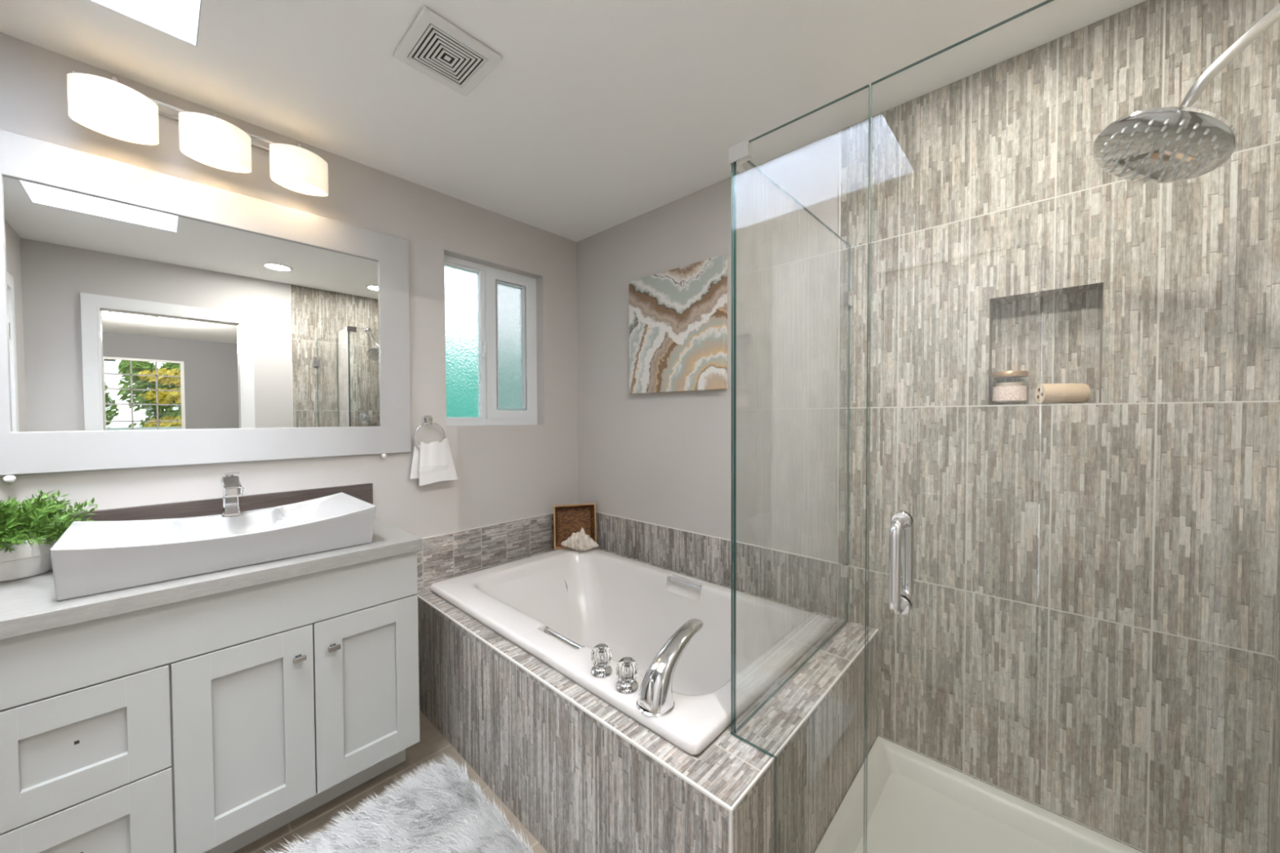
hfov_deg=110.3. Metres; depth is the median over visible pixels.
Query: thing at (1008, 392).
candle jar
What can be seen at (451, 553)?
backsplash
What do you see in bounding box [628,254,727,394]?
canvas painting
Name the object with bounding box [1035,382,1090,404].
loofah
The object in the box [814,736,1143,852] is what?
shower pan
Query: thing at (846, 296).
glass panel
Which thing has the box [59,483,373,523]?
backsplash
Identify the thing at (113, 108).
vanity light
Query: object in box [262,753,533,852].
rug
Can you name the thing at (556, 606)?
bathtub
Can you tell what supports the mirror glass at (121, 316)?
attached to the wall mirror at (148, 318)
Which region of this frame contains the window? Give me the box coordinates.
[444,254,537,426]
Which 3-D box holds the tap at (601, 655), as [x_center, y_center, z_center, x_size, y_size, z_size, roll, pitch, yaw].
[-0.116,0.700,1.344,0.066,0.082,0.066,1,2,43]
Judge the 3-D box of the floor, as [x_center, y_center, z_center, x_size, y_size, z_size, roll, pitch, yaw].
[-0.815,1.355,0.508,2.910,0.080,4.320,1,2,43]
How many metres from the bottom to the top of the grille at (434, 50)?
0.002 m
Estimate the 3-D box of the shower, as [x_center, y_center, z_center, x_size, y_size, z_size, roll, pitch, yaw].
[1.123,-0.684,0.859,0.350,0.341,0.205,1,2,43]
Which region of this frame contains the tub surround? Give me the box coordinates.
[416,546,878,852]
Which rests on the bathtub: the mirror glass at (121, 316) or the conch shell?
the conch shell
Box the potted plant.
[0,489,97,582]
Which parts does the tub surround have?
edge trim, corner trim, edge trim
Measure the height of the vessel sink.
0.134 m
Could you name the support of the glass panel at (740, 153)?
on the shower pan
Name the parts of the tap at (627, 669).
crystal knob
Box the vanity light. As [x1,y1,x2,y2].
[66,70,328,196]
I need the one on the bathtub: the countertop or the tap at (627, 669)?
the tap at (627, 669)
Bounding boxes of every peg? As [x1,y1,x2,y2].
[2,475,16,483]
[380,453,386,458]
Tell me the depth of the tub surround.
1.28 m
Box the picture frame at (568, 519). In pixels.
[553,502,596,549]
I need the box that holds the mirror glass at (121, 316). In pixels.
[2,175,380,431]
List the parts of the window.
pane, fixed sash, sliding sash, pane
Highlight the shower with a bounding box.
[1092,3,1279,183]
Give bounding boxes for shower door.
[865,0,1054,852]
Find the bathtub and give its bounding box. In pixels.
[430,547,831,755]
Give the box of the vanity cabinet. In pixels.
[0,551,419,852]
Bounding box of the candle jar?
[991,370,1028,404]
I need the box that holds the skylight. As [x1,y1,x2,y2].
[89,0,201,46]
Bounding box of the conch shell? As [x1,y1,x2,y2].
[560,527,599,551]
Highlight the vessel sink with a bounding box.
[49,492,375,600]
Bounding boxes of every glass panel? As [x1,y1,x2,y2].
[728,84,870,852]
[733,160,852,733]
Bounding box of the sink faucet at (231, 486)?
[220,471,244,516]
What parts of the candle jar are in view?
lid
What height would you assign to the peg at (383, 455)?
0.022 m
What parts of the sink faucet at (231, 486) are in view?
lever, trough spout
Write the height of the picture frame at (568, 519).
0.254 m
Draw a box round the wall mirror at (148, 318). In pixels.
[0,129,410,475]
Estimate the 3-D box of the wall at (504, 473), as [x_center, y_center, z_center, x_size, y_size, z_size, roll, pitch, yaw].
[-1.877,0.081,1.377,0.140,2.440,4.200,1,2,43]
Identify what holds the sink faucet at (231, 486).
on the vessel sink
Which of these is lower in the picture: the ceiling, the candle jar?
the candle jar
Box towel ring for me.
[413,415,445,448]
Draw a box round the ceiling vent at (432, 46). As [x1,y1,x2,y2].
[393,6,501,96]
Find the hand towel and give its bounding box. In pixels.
[409,438,457,485]
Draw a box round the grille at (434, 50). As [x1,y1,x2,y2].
[408,24,487,87]
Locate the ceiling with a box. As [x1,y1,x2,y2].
[0,0,1147,242]
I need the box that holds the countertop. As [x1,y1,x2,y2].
[0,517,422,639]
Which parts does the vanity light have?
lamp shade, arm, plate, lamp shade, lamp shade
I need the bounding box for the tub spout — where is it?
[636,618,703,716]
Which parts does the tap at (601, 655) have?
crystal knob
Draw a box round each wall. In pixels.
[0,32,578,537]
[576,131,839,562]
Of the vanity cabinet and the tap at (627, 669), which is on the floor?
the vanity cabinet
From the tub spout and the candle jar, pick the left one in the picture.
the tub spout
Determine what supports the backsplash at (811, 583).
attached to the wall at (664, 459)
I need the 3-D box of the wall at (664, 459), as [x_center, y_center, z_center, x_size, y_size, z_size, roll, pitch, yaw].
[0.606,0.057,2.022,2.910,2.440,0.120,1,2,43]
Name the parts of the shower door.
pull handle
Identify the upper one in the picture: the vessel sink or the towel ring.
the towel ring
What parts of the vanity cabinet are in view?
drawer, drawer, door, knob, knob, door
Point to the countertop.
(29, 605)
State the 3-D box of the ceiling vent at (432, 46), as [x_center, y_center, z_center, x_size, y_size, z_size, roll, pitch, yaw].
[-0.591,-1.136,1.368,0.233,0.016,0.233,1,2,43]
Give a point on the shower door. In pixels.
(900, 603)
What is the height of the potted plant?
0.242 m
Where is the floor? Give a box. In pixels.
[232,710,548,852]
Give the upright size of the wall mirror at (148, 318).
0.986 m
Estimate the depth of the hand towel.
2.13 m
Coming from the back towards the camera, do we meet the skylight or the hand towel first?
the hand towel
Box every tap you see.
[591,643,612,678]
[615,657,639,693]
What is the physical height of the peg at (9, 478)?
0.022 m
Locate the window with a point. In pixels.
(491, 313)

